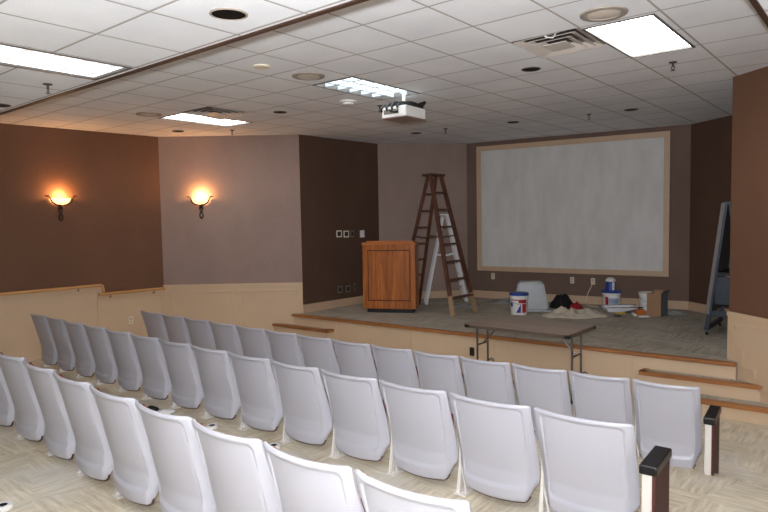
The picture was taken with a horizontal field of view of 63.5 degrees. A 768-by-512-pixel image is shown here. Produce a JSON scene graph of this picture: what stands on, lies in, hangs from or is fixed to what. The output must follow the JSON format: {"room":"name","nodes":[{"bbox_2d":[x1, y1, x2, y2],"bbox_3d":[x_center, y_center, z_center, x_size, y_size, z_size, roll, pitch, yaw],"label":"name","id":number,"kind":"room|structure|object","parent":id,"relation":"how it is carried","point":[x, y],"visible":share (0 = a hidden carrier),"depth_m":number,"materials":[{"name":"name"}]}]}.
{"room":"auditorium","nodes":[
{"label":"auditorium","id":0,"kind":"room"},
{"bbox_2d":[0,423,160,511],"bbox_3d":[-5.988,2.223,0.911,12.300,0.620,11.750,2,5,39],"label":"floor","id":1,"kind":"structure","parent":0,"point":[34,481],"depth_m":4.42,"materials":[{"name":"carpet"}]},
{"bbox_2d":[0,501,12,511],"bbox_3d":[-2.498,1.644,4.064,0.114,0.030,0.114,-2,4,-18],"label":"tape roll","id":2,"kind":"object","parent":1,"relation":"on","point":[5,506],"visible":1,"depth_m":4.05,"materials":[{"name":"white plastic"}]},
{"bbox_2d":[0,368,14,426],"bbox_3d":[-3.426,1.172,5.622,0.625,0.813,0.478,2,5,39],"label":"chair","id":3,"kind":"object","parent":1,"relation":"on","point":[7,413],"visible":0.59,"depth_m":5.42,"materials":[{"name":"grey plastic"}]},
{"bbox_2d":[0,352,43,441],"bbox_3d":[-2.954,1.188,5.234,0.619,0.813,0.478,2,5,39],"label":"chair","id":4,"kind":"object","parent":1,"relation":"on","point":[28,417],"visible":0.87,"depth_m":5.04,"materials":[{"name":"grey plastic"}]},
{"bbox_2d":[23,358,74,459],"bbox_3d":[-2.488,1.204,4.833,0.613,0.813,0.478,2,5,42],"label":"chair","id":5,"kind":"object","parent":1,"relation":"on","point":[59,437],"visible":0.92,"depth_m":4.63,"materials":[{"name":"grey plastic"}]},
{"bbox_2d":[53,370,112,480],"bbox_3d":[-2.043,1.221,4.436,0.606,0.813,0.478,2,5,41],"label":"chair","id":6,"kind":"object","parent":1,"relation":"on","point":[93,455],"visible":0.91,"depth_m":4.24,"materials":[{"name":"grey plastic"}]},
{"bbox_2d":[89,384,158,505],"bbox_3d":[-1.598,1.237,4.050,0.599,0.813,0.478,2,5,40],"label":"chair","id":7,"kind":"object","parent":1,"relation":"on","point":[135,477],"visible":0.97,"depth_m":3.86,"materials":[{"name":"grey plastic"}]},
{"bbox_2d":[135,400,216,511],"bbox_3d":[-1.151,1.252,3.675,0.593,0.813,0.478,2,5,39],"label":"chair","id":8,"kind":"object","parent":1,"relation":"on","point":[184,483],"visible":0.96,"depth_m":3.48,"materials":[{"name":"grey plastic"}]},
{"bbox_2d":[192,418,281,511],"bbox_3d":[-0.704,1.266,3.312,0.586,0.813,0.478,2,4,39],"label":"chair","id":9,"kind":"object","parent":1,"relation":"on","point":[238,470],"visible":0.99,"depth_m":3.10,"materials":[{"name":"grey plastic"}]},
{"bbox_2d":[263,441,364,511],"bbox_3d":[-0.255,1.280,2.961,0.580,0.813,0.478,2,4,38],"label":"chair","id":10,"kind":"object","parent":1,"relation":"on","point":[302,485],"visible":0.99,"depth_m":2.74,"materials":[{"name":"grey plastic"}]},
{"bbox_2d":[355,469,470,511],"bbox_3d":[0.235,1.294,2.583,0.713,0.813,0.500,2,4,37],"label":"chair","id":11,"kind":"object","parent":1,"relation":"on","point":[376,496],"visible":1,"depth_m":2.42,"materials":[{"name":"grey plastic"}]},
{"bbox_2d":[0,123,163,292],"bbox_3d":[-9.150,0.252,5.539,0.100,4.100,15.138,2,5,44],"label":"wall","id":12,"kind":"structure","parent":0,"point":[109,235],"depth_m":9.91,"materials":[{"name":"brown paint"}]},
{"bbox_2d":[0,284,104,295],"bbox_3d":[-6.635,0.687,8.036,0.092,0.139,5.920,2,5,44],"label":"wall handrail","id":13,"kind":"object","parent":12,"relation":"attached to","point":[94,285],"visible":1,"depth_m":9.58,"materials":[{"name":"brown wood"}]},
{"bbox_2d":[45,195,76,220],"bbox_3d":[-5.011,-0.742,9.649,0.166,0.409,0.476,2,5,44],"label":"wall sconce","id":14,"kind":"object","parent":12,"relation":"attached to","point":[59,202],"visible":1,"depth_m":9.63,"materials":[{"name":"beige glass"}]},
{"bbox_2d":[0,287,165,360],"bbox_3d":[-9.018,1.426,5.637,0.023,1.140,14.931,2,5,44],"label":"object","id":15,"kind":"structure","parent":12,"relation":"attached to","point":[19,337],"depth_m":9.83,"materials":[{"name":"beige paint"}]},
{"bbox_2d":[98,287,164,296],"bbox_3d":[-4.270,0.618,10.516,0.092,0.097,1.146,2,5,44],"label":"wall handrail","id":16,"kind":"object","parent":12,"relation":"attached to","point":[158,288],"visible":1,"depth_m":10.46,"materials":[{"name":"brown wood"}]},
{"bbox_2d":[158,135,301,284],"bbox_3d":[-2.687,-0.196,11.007,2.456,4.100,0.100,-1,4,0],"label":"wall","id":17,"kind":"structure","parent":0,"point":[249,231],"depth_m":10.92,"materials":[{"name":"paint"}]},
{"bbox_2d":[187,196,213,218],"bbox_3d":[-3.209,-0.846,10.828,0.476,0.409,0.166,-1,4,0],"label":"wall sconce","id":18,"kind":"object","parent":17,"relation":"attached to","point":[199,201],"visible":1,"depth_m":10.80,"materials":[{"name":"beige glass"}]},
{"bbox_2d":[163,282,302,336],"bbox_3d":[-2.666,1.024,11.016,2.456,1.065,0.029,-1,4,0],"label":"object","id":19,"kind":"structure","parent":17,"relation":"attached to","point":[249,305],"depth_m":11.00,"materials":[{"name":"beige paint"}]},
{"bbox_2d":[299,135,378,304],"bbox_3d":[-0.804,-0.276,11.784,0.101,4.100,2.097,2,5,41],"label":"wall","id":20,"kind":"structure","parent":0,"point":[339,178],"depth_m":11.57,"materials":[{"name":"brown paint"}]},
{"bbox_2d":[303,296,362,312],"bbox_3d":[-0.751,0.882,11.803,0.016,0.145,2.061,2,5,41],"label":"baseboard","id":21,"kind":"structure","parent":20,"relation":"attached to","point":[318,306],"depth_m":11.55,"materials":[{"name":"beige paint"}]},
{"bbox_2d":[336,230,341,236],"bbox_3d":[-0.843,-0.417,11.648,0.008,0.130,0.150,2,5,39],"label":"switch box","id":22,"kind":"object","parent":20,"relation":"attached to","point":[338,232],"visible":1,"depth_m":11.64,"materials":[{"name":"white plastic"}]},
{"bbox_2d":[343,230,348,237],"bbox_3d":[-0.717,-0.418,11.791,0.008,0.130,0.150,2,5,39],"label":"switch box","id":23,"kind":"object","parent":20,"relation":"attached to","point":[345,233],"visible":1,"depth_m":11.79,"materials":[{"name":"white plastic"}]},
{"bbox_2d":[0,0,767,143],"bbox_3d":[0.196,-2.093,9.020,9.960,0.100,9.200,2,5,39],"label":"ceiling","id":24,"kind":"structure","parent":0,"point":[460,56],"depth_m":6.61,"materials":[{"name":"tile"}]},
{"bbox_2d":[43,83,52,93],"bbox_3d":[-2.840,-1.413,5.239,0.076,0.082,0.076,2,5,39],"label":"sprinkler","id":25,"kind":"object","parent":24,"relation":"attached to","point":[46,84],"visible":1,"depth_m":5.23,"materials":[{"name":"metal"}]},
{"bbox_2d":[0,43,131,79],"bbox_3d":[-2.537,-1.442,4.452,0.600,0.076,1.215,2,5,39],"label":"ceiling light","id":26,"kind":"object","parent":24,"relation":"attached to","point":[10,55],"visible":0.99,"depth_m":4.62,"materials":[{"name":"white plastic"}]},
{"bbox_2d":[135,112,161,116],"bbox_3d":[-3.236,-1.946,8.533,0.344,0.015,0.344,2,5,39],"label":"ceiling speaker","id":27,"kind":"object","parent":24,"relation":"attached to","point":[145,114],"visible":1,"depth_m":8.49},
{"bbox_2d":[140,113,156,115],"bbox_3d":[-3.236,-1.946,8.533,0.236,0.014,0.236,2,5,39],"label":"grille","id":28,"kind":"object","parent":27,"relation":"attached to","point":[141,114],"depth_m":8.50,"materials":[{"name":"beige metal"}]},
{"bbox_2d":[0,0,368,114],"bbox_3d":[-2.646,-1.639,5.400,9.780,0.365,0.041,2,5,39],"label":"trim","id":29,"kind":"structure","parent":24,"relation":"attached to","point":[353,2],"depth_m":4.21,"materials":[{"name":"brown wood"}]},
{"bbox_2d":[159,113,251,126],"bbox_3d":[-2.618,-2.033,9.134,0.610,0.076,1.200,2,5,39],"label":"ceiling light","id":30,"kind":"object","parent":24,"relation":"attached to","point":[184,117],"visible":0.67,"depth_m":9.21,"materials":[{"name":"white plastic"}]},
{"bbox_2d":[164,114,243,124],"bbox_3d":[-2.617,-2.017,9.135,0.566,0.008,1.156,2,5,39],"label":"diffuser","id":31,"kind":"object","parent":30,"relation":"attached to","point":[191,118],"depth_m":9.17,"materials":[{"name":"white plastic"}]},
{"bbox_2d":[184,106,245,119],"bbox_3d":[-2.313,-1.987,8.465,0.590,0.137,0.630,2,5,39],"label":"ceiling vent","id":32,"kind":"object","parent":24,"relation":"in","point":[210,112],"visible":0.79,"depth_m":8.54,"materials":[{"name":"metal"}]},
{"bbox_2d":[209,8,247,20],"bbox_3d":[-0.888,-1.380,3.544,0.217,0.008,0.217,2,5,39],"label":"recessed light","id":33,"kind":"object","parent":24,"relation":"in","point":[228,14],"visible":1,"depth_m":3.54,"materials":[{"name":"metal"}]},
{"bbox_2d":[253,64,270,68],"bbox_3d":[-1.179,-1.823,5.982,0.170,0.020,0.170,2,5,39],"label":"ceiling sensor","id":34,"kind":"object","parent":24,"relation":"attached to","point":[256,66],"visible":1,"depth_m":5.94,"materials":[{"name":"white plastic"}]},
{"bbox_2d":[292,72,324,80],"bbox_3d":[-0.783,-1.860,6.432,0.344,0.015,0.344,2,5,39],"label":"ceiling speaker","id":35,"kind":"object","parent":24,"relation":"attached to","point":[308,76],"visible":1,"depth_m":6.39},
{"bbox_2d":[297,74,319,78],"bbox_3d":[-0.783,-1.860,6.432,0.236,0.014,0.236,2,5,39],"label":"grille","id":36,"kind":"object","parent":35,"relation":"attached to","point":[301,76],"depth_m":6.41,"materials":[{"name":"beige metal"}]},
{"bbox_2d":[340,99,355,105],"bbox_3d":[-0.453,-1.933,7.841,0.210,0.053,0.210,2,5,39],"label":"smoke detector","id":37,"kind":"object","parent":24,"relation":"attached to","point":[348,102],"visible":1,"depth_m":7.78,"materials":[{"name":"white plastic"}]},
{"bbox_2d":[312,76,420,99],"bbox_3d":[-0.181,-1.954,7.144,0.610,0.076,1.220,2,5,39],"label":"ceiling light","id":38,"kind":"object","parent":24,"relation":"attached to","point":[351,85],"visible":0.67,"depth_m":7.16,"materials":[{"name":"white plastic"}]},
{"bbox_2d":[380,94,425,122],"bbox_3d":[0.247,-1.795,7.458,0.398,0.305,0.540,2,4,36],"label":"projector","id":39,"kind":"object","parent":24,"relation":"attached to","point":[403,111],"visible":1,"depth_m":7.37,"materials":[{"name":"white plastic"}]},
{"bbox_2d":[521,67,540,71],"bbox_3d":[1.493,-1.895,6.299,0.194,0.008,0.194,2,5,39],"label":"recessed light","id":40,"kind":"object","parent":24,"relation":"in","point":[527,69],"visible":1,"depth_m":6.30,"materials":[{"name":"black metal"}]},
{"bbox_2d":[510,28,604,58],"bbox_3d":[1.512,-1.871,5.370,0.600,0.123,0.621,2,5,39],"label":"ceiling vent","id":41,"kind":"object","parent":24,"relation":"in","point":[573,40],"visible":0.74,"depth_m":5.42,"materials":[{"name":"metal"}]},
{"bbox_2d":[579,6,628,21],"bbox_3d":[1.628,-1.790,4.596,0.344,0.015,0.344,2,5,39],"label":"ceiling speaker","id":42,"kind":"object","parent":24,"relation":"attached to","point":[603,13],"visible":1,"depth_m":4.57},
{"bbox_2d":[587,9,620,18],"bbox_3d":[1.628,-1.790,4.596,0.236,0.014,0.236,2,5,39],"label":"grille","id":43,"kind":"object","parent":42,"relation":"attached to","point":[603,13],"depth_m":4.58,"materials":[{"name":"beige metal"}]},
{"bbox_2d":[581,13,695,57],"bbox_3d":[2.189,-1.880,5.265,0.560,0.076,1.240,2,5,39],"label":"ceiling light","id":44,"kind":"object","parent":24,"relation":"attached to","point":[646,35],"visible":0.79,"depth_m":5.24,"materials":[{"name":"white plastic"}]},
{"bbox_2d":[669,61,676,70],"bbox_3d":[2.849,-1.871,6.114,0.076,0.082,0.076,2,5,39],"label":"sprinkler","id":45,"kind":"object","parent":24,"relation":"attached to","point":[671,62],"visible":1,"depth_m":6.10,"materials":[{"name":"metal"}]},
{"bbox_2d":[749,0,767,26],"bbox_3d":[2.577,-1.650,4.079,0.032,0.365,4.550,2,5,39],"label":"trim","id":46,"kind":"structure","parent":24,"relation":"attached to","point":[755,3],"depth_m":3.62,"materials":[{"name":"brown wood"}]},
{"bbox_2d":[28,359,767,511],"bbox_3d":[-1.127,1.915,6.273,11.600,0.410,2.820,2,5,39],"label":"floor","id":47,"kind":"structure","parent":0,"point":[690,489],"depth_m":4.85,"materials":[{"name":"carpet"}]},
{"bbox_2d":[30,312,57,366],"bbox_3d":[-4.810,1.209,8.847,0.394,0.813,0.665,-3,4,-26],"label":"chair","id":48,"kind":"object","parent":47,"relation":"on","point":[49,350],"visible":0.88,"depth_m":8.69,"materials":[{"name":"grey plastic"}]},
{"bbox_2d":[46,316,74,372],"bbox_3d":[-4.396,1.224,8.499,0.396,0.813,0.672,-3,4,-27],"label":"chair","id":49,"kind":"object","parent":47,"relation":"on","point":[66,356],"visible":0.93,"depth_m":8.34,"materials":[{"name":"grey plastic"}]},
{"bbox_2d":[63,319,94,378],"bbox_3d":[-3.973,1.238,8.147,0.397,0.813,0.680,-3,4,-27],"label":"chair","id":50,"kind":"object","parent":47,"relation":"on","point":[84,359],"visible":0.94,"depth_m":7.99,"materials":[{"name":"grey plastic"}]},
{"bbox_2d":[83,323,117,384],"bbox_3d":[-3.471,1.249,7.817,0.574,0.813,0.478,2,5,39],"label":"chair","id":51,"kind":"object","parent":47,"relation":"on","point":[106,371],"visible":0.9,"depth_m":7.64,"materials":[{"name":"grey plastic"}]},
{"bbox_2d":[105,328,142,391],"bbox_3d":[-3.030,1.264,7.459,0.584,0.813,0.478,2,5,39],"label":"chair","id":52,"kind":"object","parent":47,"relation":"on","point":[130,377],"visible":0.98,"depth_m":7.28,"materials":[{"name":"grey plastic"}]},
{"bbox_2d":[130,333,170,399],"bbox_3d":[-2.580,1.278,7.097,0.593,0.813,0.478,2,4,39],"label":"chair","id":53,"kind":"object","parent":47,"relation":"on","point":[156,379],"visible":0.94,"depth_m":6.92,"materials":[{"name":"grey plastic"}]},
{"bbox_2d":[147,405,158,410],"bbox_3d":[-2.561,1.676,6.847,0.162,0.047,0.118,0,4,16],"label":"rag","id":54,"kind":"object","parent":47,"relation":"on","point":[151,407],"visible":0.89,"depth_m":6.82,"materials":[{"name":"fabric"}]},
{"bbox_2d":[158,409,175,413],"bbox_3d":[-2.368,1.682,6.752,0.200,0.041,0.126,-2,4,-12],"label":"crumpled paper","id":55,"kind":"object","parent":47,"relation":"on","point":[166,411],"visible":0.97,"depth_m":6.72,"materials":[{"name":"white paper"}]},
{"bbox_2d":[158,338,203,408],"bbox_3d":[-2.122,1.292,6.732,0.602,0.813,0.478,2,4,38],"label":"chair","id":56,"kind":"object","parent":47,"relation":"on","point":[187,391],"visible":0.94,"depth_m":6.55,"materials":[{"name":"grey plastic"}]},
{"bbox_2d":[206,423,217,429],"bbox_3d":[-1.723,1.709,6.216,0.114,0.030,0.114,0,4,22],"label":"tape roll","id":57,"kind":"object","parent":47,"relation":"on","point":[212,426],"visible":0.95,"depth_m":6.19,"materials":[{"name":"white plastic"}]},
{"bbox_2d":[190,344,240,419],"bbox_3d":[-1.655,1.307,6.362,0.612,0.813,0.478,2,4,38],"label":"chair","id":58,"kind":"object","parent":47,"relation":"on","point":[222,400],"visible":0.98,"depth_m":6.18,"materials":[{"name":"grey plastic"}]},
{"bbox_2d":[228,351,283,431],"bbox_3d":[-1.178,1.321,5.990,0.621,0.813,0.478,2,4,38],"label":"chair","id":59,"kind":"object","parent":47,"relation":"on","point":[261,404],"visible":1,"depth_m":5.81,"materials":[{"name":"grey plastic"}]},
{"bbox_2d":[269,443,279,448],"bbox_3d":[-1.001,1.732,5.639,0.114,0.030,0.114,-2,4,-18],"label":"tape roll","id":60,"kind":"object","parent":47,"relation":"on","point":[277,445],"visible":0.55,"depth_m":5.65,"materials":[{"name":"white plastic"}]},
{"bbox_2d":[270,359,332,444],"bbox_3d":[-0.693,1.336,5.613,0.631,0.813,0.478,2,4,38],"label":"chair","id":61,"kind":"object","parent":47,"relation":"on","point":[303,395],"visible":1,"depth_m":5.44,"materials":[{"name":"grey plastic"}]},
{"bbox_2d":[320,369,389,460],"bbox_3d":[-0.199,1.350,5.233,0.640,0.813,0.478,2,4,37],"label":"chair","id":62,"kind":"object","parent":47,"relation":"on","point":[358,409],"visible":1,"depth_m":5.06,"materials":[{"name":"grey plastic"}]},
{"bbox_2d":[379,379,457,479],"bbox_3d":[0.304,1.365,4.849,0.650,0.813,0.478,2,4,37],"label":"chair","id":63,"kind":"object","parent":47,"relation":"on","point":[423,436],"visible":1,"depth_m":4.68,"materials":[{"name":"grey plastic"}]},
{"bbox_2d":[449,392,539,502],"bbox_3d":[0.816,1.380,4.462,0.659,0.813,0.478,2,4,37],"label":"chair","id":64,"kind":"object","parent":47,"relation":"on","point":[498,453],"visible":1,"depth_m":4.30,"materials":[{"name":"grey plastic"}]},
{"bbox_2d":[533,407,671,511],"bbox_3d":[1.385,1.396,4.027,0.822,0.813,0.500,2,4,37],"label":"chair","id":65,"kind":"object","parent":47,"relation":"on","point":[587,465],"visible":1,"depth_m":3.89,"materials":[{"name":"grey plastic"}]},
{"bbox_2d":[378,144,467,290],"bbox_3d":[0.814,-0.360,12.699,1.858,4.100,0.100,-2,4,-9],"label":"wall","id":66,"kind":"structure","parent":0,"point":[401,167],"depth_m":12.59,"materials":[{"name":"beige paint"}]},
{"bbox_2d":[421,290,467,298],"bbox_3d":[0.833,0.799,12.710,1.838,0.145,0.015,-2,4,-9],"label":"baseboard","id":67,"kind":"structure","parent":66,"relation":"attached to","point":[433,294],"depth_m":12.75,"materials":[{"name":"beige paint"}]},
{"bbox_2d":[293,316,735,393],"bbox_3d":[1.154,1.407,8.902,6.836,0.525,0.062,2,4,37],"label":"wall","id":68,"kind":"structure","parent":0,"point":[597,363],"depth_m":8.39,"materials":[{"name":"beige paint"}]},
{"bbox_2d":[470,347,473,355],"bbox_3d":[1.246,1.355,8.787,0.075,0.120,0.010,2,4,37],"label":"outlet","id":69,"kind":"object","parent":68,"relation":"attached to","point":[471,348],"visible":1,"depth_m":8.78,"materials":[{"name":"black plastic"}]},
{"bbox_2d":[291,313,736,366],"bbox_3d":[1.134,1.115,8.882,6.856,0.038,0.083,2,4,37],"label":"trim","id":70,"kind":"structure","parent":68,"relation":"attached to","point":[575,346],"depth_m":8.16,"materials":[{"name":"brown wood"}]},
{"bbox_2d":[298,297,736,379],"bbox_3d":[2.454,1.095,10.386,6.920,0.220,4.200,2,5,39],"label":"stage","id":71,"kind":"structure","parent":0,"point":[681,332],"depth_m":9.36,"materials":[{"name":"carpet"}]},
{"bbox_2d":[361,241,418,312],"bbox_3d":[0.123,0.359,10.966,0.960,1.260,0.364,0,4,13],"label":"podium","id":72,"kind":"object","parent":71,"relation":"on","point":[390,268],"visible":1,"depth_m":10.81,"materials":[{"name":"brown wood"}]},
{"bbox_2d":[411,173,477,316],"bbox_3d":[0.891,-0.232,10.997,0.716,2.431,1.526,-4,5,-42],"label":"stepladder","id":73,"kind":"object","parent":71,"relation":"on","point":[433,182],"visible":0.9,"depth_m":10.86,"materials":[{"name":"brown wood"}]},
{"bbox_2d":[424,214,467,304],"bbox_3d":[1.202,0.044,12.119,1.088,1.729,0.350,-3,4,-23],"label":"stepladder","id":74,"kind":"object","parent":71,"relation":"on","point":[454,253],"visible":0.78,"depth_m":12.05,"materials":[{"name":"metal"}]},
{"bbox_2d":[509,291,528,314],"bbox_3d":[2.282,0.798,10.479,0.328,0.368,0.328,2,5,39],"label":"paint bucket","id":75,"kind":"object","parent":71,"relation":"on","point":[518,300],"visible":1,"depth_m":10.36,"materials":[{"name":"white plastic"}]},
{"bbox_2d":[516,281,550,311],"bbox_3d":[2.583,0.699,10.938,0.667,0.500,0.478,0,4,9],"label":"storage bin","id":76,"kind":"object","parent":71,"relation":"on","point":[537,299],"visible":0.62,"depth_m":10.74,"materials":[{"name":"grey plastic"}]},
{"bbox_2d":[550,293,583,308],"bbox_3d":[3.263,0.798,11.092,0.565,0.259,0.418,-1,4,3],"label":"duffel bag","id":77,"kind":"object","parent":71,"relation":"on","point":[560,300],"visible":0.98,"depth_m":11.03,"materials":[{"name":"black fabric"}]},
{"bbox_2d":[542,306,608,318],"bbox_3d":[3.126,0.904,10.185,1.049,0.162,0.601,-1,4,3],"label":"cloth","id":78,"kind":"object","parent":71,"relation":"on","point":[561,312],"visible":1,"depth_m":10.05,"materials":[{"name":"fabric"}]},
{"bbox_2d":[601,290,621,304],"bbox_3d":[4.002,0.765,10.904,0.340,0.322,0.340,2,5,39],"label":"paint bucket","id":79,"kind":"object","parent":71,"relation":"on","point":[609,297],"visible":0.83,"depth_m":10.77,"materials":[{"name":"white plastic"}]},
{"bbox_2d":[605,277,615,290],"bbox_3d":[3.982,0.492,10.900,0.172,0.225,0.171,2,5,39],"label":"paint can","id":80,"kind":"object","parent":79,"relation":"on","point":[610,282],"visible":1,"depth_m":10.83,"materials":[{"name":"blue plastic"}]},
{"bbox_2d":[601,304,642,312],"bbox_3d":[4.035,0.898,10.524,0.600,0.105,0.330,-1,4,1],"label":"paint tray","id":81,"kind":"object","parent":71,"relation":"on","point":[619,307],"visible":0.9,"depth_m":10.38,"materials":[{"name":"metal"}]},
{"bbox_2d":[635,307,644,314],"bbox_3d":[4.221,0.906,10.215,0.140,0.117,0.100,-1,4,4],"label":"tool case","id":82,"kind":"object","parent":71,"relation":"on","point":[638,311],"visible":0.99,"depth_m":10.17,"materials":[{"name":"orange plastic"}]},
{"bbox_2d":[638,291,651,310],"bbox_3d":[4.549,0.777,10.688,0.312,0.305,0.312,2,5,39],"label":"paint bucket","id":83,"kind":"object","parent":71,"relation":"on","point":[643,294],"visible":0.43,"depth_m":10.62,"materials":[{"name":"white plastic"}]},
{"bbox_2d":[647,289,669,316],"bbox_3d":[4.464,0.756,10.065,0.261,0.427,0.276,-4,5,-40],"label":"cardboard box","id":84,"kind":"object","parent":71,"relation":"on","point":[657,301],"visible":0.94,"depth_m":10.00,"materials":[{"name":"beige cardboard"}]},
{"bbox_2d":[704,201,730,334],"bbox_3d":[4.812,0.155,8.531,0.530,1.799,0.920,2,5,39],"label":"easel","id":85,"kind":"object","parent":71,"relation":"on","point":[718,293],"visible":0.5,"depth_m":8.31,"materials":[{"name":"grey metal"}]},
{"bbox_2d":[274,350,767,483],"bbox_3d":[0.738,1.799,8.543,11.600,0.300,4.100,2,5,39],"label":"floor","id":86,"kind":"structure","parent":0,"point":[743,446],"depth_m":5.71,"materials":[{"name":"carpet"}]},
{"bbox_2d":[141,310,168,341],"bbox_3d":[-3.475,1.245,9.684,0.620,0.813,0.478,2,5,40],"label":"chair","id":87,"kind":"object","parent":86,"relation":"on","point":[154,324],"visible":0.61,"depth_m":9.46,"materials":[{"name":"grey plastic"}]},
{"bbox_2d":[161,313,190,344],"bbox_3d":[-3.010,1.261,9.296,0.614,0.813,0.478,2,5,40],"label":"chair","id":88,"kind":"object","parent":86,"relation":"on","point":[176,328],"visible":0.58,"depth_m":9.07,"materials":[{"name":"grey plastic"}]},
{"bbox_2d":[184,317,216,349],"bbox_3d":[-2.549,1.276,8.914,0.607,0.813,0.478,2,5,39],"label":"chair","id":89,"kind":"object","parent":86,"relation":"on","point":[200,333],"visible":0.59,"depth_m":8.69,"materials":[{"name":"grey plastic"}]},
{"bbox_2d":[209,321,243,355],"bbox_3d":[-2.089,1.291,8.540,0.601,0.813,0.478,2,5,39],"label":"chair","id":90,"kind":"object","parent":86,"relation":"on","point":[225,336],"visible":0.52,"depth_m":8.32,"materials":[{"name":"grey plastic"}]},
{"bbox_2d":[236,325,273,372],"bbox_3d":[-1.633,1.306,8.173,0.594,0.813,0.478,2,4,39],"label":"chair","id":91,"kind":"object","parent":86,"relation":"on","point":[254,342],"visible":0.53,"depth_m":7.96,"materials":[{"name":"grey plastic"}]},
{"bbox_2d":[265,329,304,366],"bbox_3d":[-1.178,1.320,7.813,0.588,0.813,0.478,2,4,38],"label":"chair","id":92,"kind":"object","parent":86,"relation":"on","point":[285,348],"visible":0.59,"depth_m":7.60,"materials":[{"name":"grey plastic"}]},
{"bbox_2d":[272,323,333,344],"bbox_3d":[-1.403,1.382,10.702,1.319,0.344,0.175,2,4,37],"label":"staircase","id":93,"kind":"structure","parent":86,"relation":"on","point":[309,331],"depth_m":10.58,"materials":[{"name":"beige paint"}]},
{"bbox_2d":[297,334,339,386],"bbox_3d":[-0.726,1.333,7.460,0.582,0.813,0.478,2,4,38],"label":"chair","id":94,"kind":"object","parent":86,"relation":"on","point":[319,353],"visible":0.56,"depth_m":7.25,"materials":[{"name":"grey plastic"}]},
{"bbox_2d":[332,339,378,385],"bbox_3d":[-0.276,1.347,7.114,0.575,0.813,0.478,2,4,37],"label":"chair","id":95,"kind":"object","parent":86,"relation":"on","point":[354,359],"visible":0.53,"depth_m":6.91,"materials":[{"name":"grey plastic"}]},
{"bbox_2d":[371,344,419,398],"bbox_3d":[0.171,1.360,6.776,0.569,0.813,0.478,2,4,37],"label":"chair","id":96,"kind":"object","parent":86,"relation":"on","point":[395,366],"visible":0.62,"depth_m":6.57,"materials":[{"name":"grey plastic"}]},
{"bbox_2d":[413,350,465,421],"bbox_3d":[0.546,1.375,6.417,0.396,0.813,0.678,-3,4,-30],"label":"chair","id":97,"kind":"object","parent":86,"relation":"on","point":[435,371],"visible":0.59,"depth_m":6.25,"materials":[{"name":"grey plastic"}]},
{"bbox_2d":[460,356,515,404],"bbox_3d":[0.989,1.387,6.093,0.396,0.813,0.673,-3,4,-30],"label":"chair","id":98,"kind":"object","parent":86,"relation":"on","point":[489,381],"visible":0.59,"depth_m":5.92,"materials":[{"name":"grey plastic"}]},
{"bbox_2d":[464,315,595,403],"bbox_3d":[1.819,1.261,7.692,1.418,0.840,0.798,2,5,40],"label":"folding table","id":99,"kind":"object","parent":86,"relation":"on","point":[539,327],"visible":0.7,"depth_m":7.52,"materials":[{"name":"laminate"}]},
{"bbox_2d":[512,363,571,439],"bbox_3d":[1.429,1.399,5.775,0.395,0.813,0.668,-3,4,-31],"label":"chair","id":100,"kind":"object","parent":86,"relation":"on","point":[545,389],"visible":0.56,"depth_m":5.61,"materials":[{"name":"grey plastic"}]},
{"bbox_2d":[569,370,633,424],"bbox_3d":[1.866,1.410,5.465,0.394,0.813,0.663,-3,4,-31],"label":"chair","id":101,"kind":"object","parent":86,"relation":"on","point":[597,398],"visible":0.59,"depth_m":5.31,"materials":[{"name":"grey plastic"}]},
{"bbox_2d":[632,379,720,475],"bbox_3d":[2.412,1.419,5.158,0.657,0.813,0.493,1,4,35],"label":"chair","id":102,"kind":"object","parent":86,"relation":"on","point":[669,416],"visible":0.92,"depth_m":5.03,"materials":[{"name":"grey plastic"}]},
{"bbox_2d":[638,368,762,401],"bbox_3d":[3.541,1.525,6.951,1.268,0.344,0.203,2,4,38],"label":"step","id":103,"kind":"structure","parent":86,"relation":"on","point":[714,386],"depth_m":6.84,"materials":[{"name":"beige paint"}]},
{"bbox_2d":[701,394,767,425],"bbox_3d":[3.546,1.625,6.717,1.544,0.174,0.261,2,4,37],"label":"step","id":104,"kind":"structure","parent":86,"relation":"on","point":[747,411],"depth_m":6.49,"materials":[{"name":"beige paint"}]},
{"bbox_2d":[466,124,690,302],"bbox_3d":[3.488,-0.347,11.714,4.178,4.100,0.100,1,4,33],"label":"wall","id":105,"kind":"structure","parent":0,"point":[677,282],"depth_m":11.12,"materials":[{"name":"brown paint"}]},
{"bbox_2d":[476,131,670,276],"bbox_3d":[3.405,-0.922,11.639,3.590,2.504,0.047,1,4,33],"label":"projection screen","id":106,"kind":"object","parent":105,"relation":"attached to","point":[591,205],"visible":1,"depth_m":11.51,"materials":[{"name":"white fabric"}]},
{"bbox_2d":[468,290,687,309],"bbox_3d":[3.477,0.812,11.735,4.138,0.145,0.015,1,4,33],"label":"baseboard","id":107,"kind":"structure","parent":105,"relation":"attached to","point":[683,305],"depth_m":11.56,"materials":[{"name":"beige paint"}]},
{"bbox_2d":[689,115,731,308],"bbox_3d":[5.417,-0.258,9.707,0.100,4.100,1.750,-2,4,-11],"label":"wall","id":108,"kind":"structure","parent":0,"point":[711,140],"depth_m":10.14,"materials":[{"name":"brown paint"}]},
{"bbox_2d":[688,301,728,317],"bbox_3d":[5.370,0.896,9.816,0.015,0.145,1.650,-2,4,-11],"label":"baseboard","id":109,"kind":"structure","parent":108,"relation":"attached to","point":[692,306],"depth_m":10.38,"materials":[{"name":"beige paint"}]},
{"bbox_2d":[729,66,767,318],"bbox_3d":[4.171,0.010,5.688,0.156,4.100,2.606,-2,4,-9],"label":"wall","id":110,"kind":"structure","parent":0,"point":[748,286],"depth_m":6.64,"materials":[{"name":"brown paint"}]},
{"bbox_2d":[727,311,767,404],"bbox_3d":[4.107,1.227,5.751,0.029,1.065,2.593,-2,4,-10],"label":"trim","id":111,"kind":"structure","parent":110,"relation":"attached to","point":[747,335],"depth_m":6.67,"materials":[{"name":"beige paint"}]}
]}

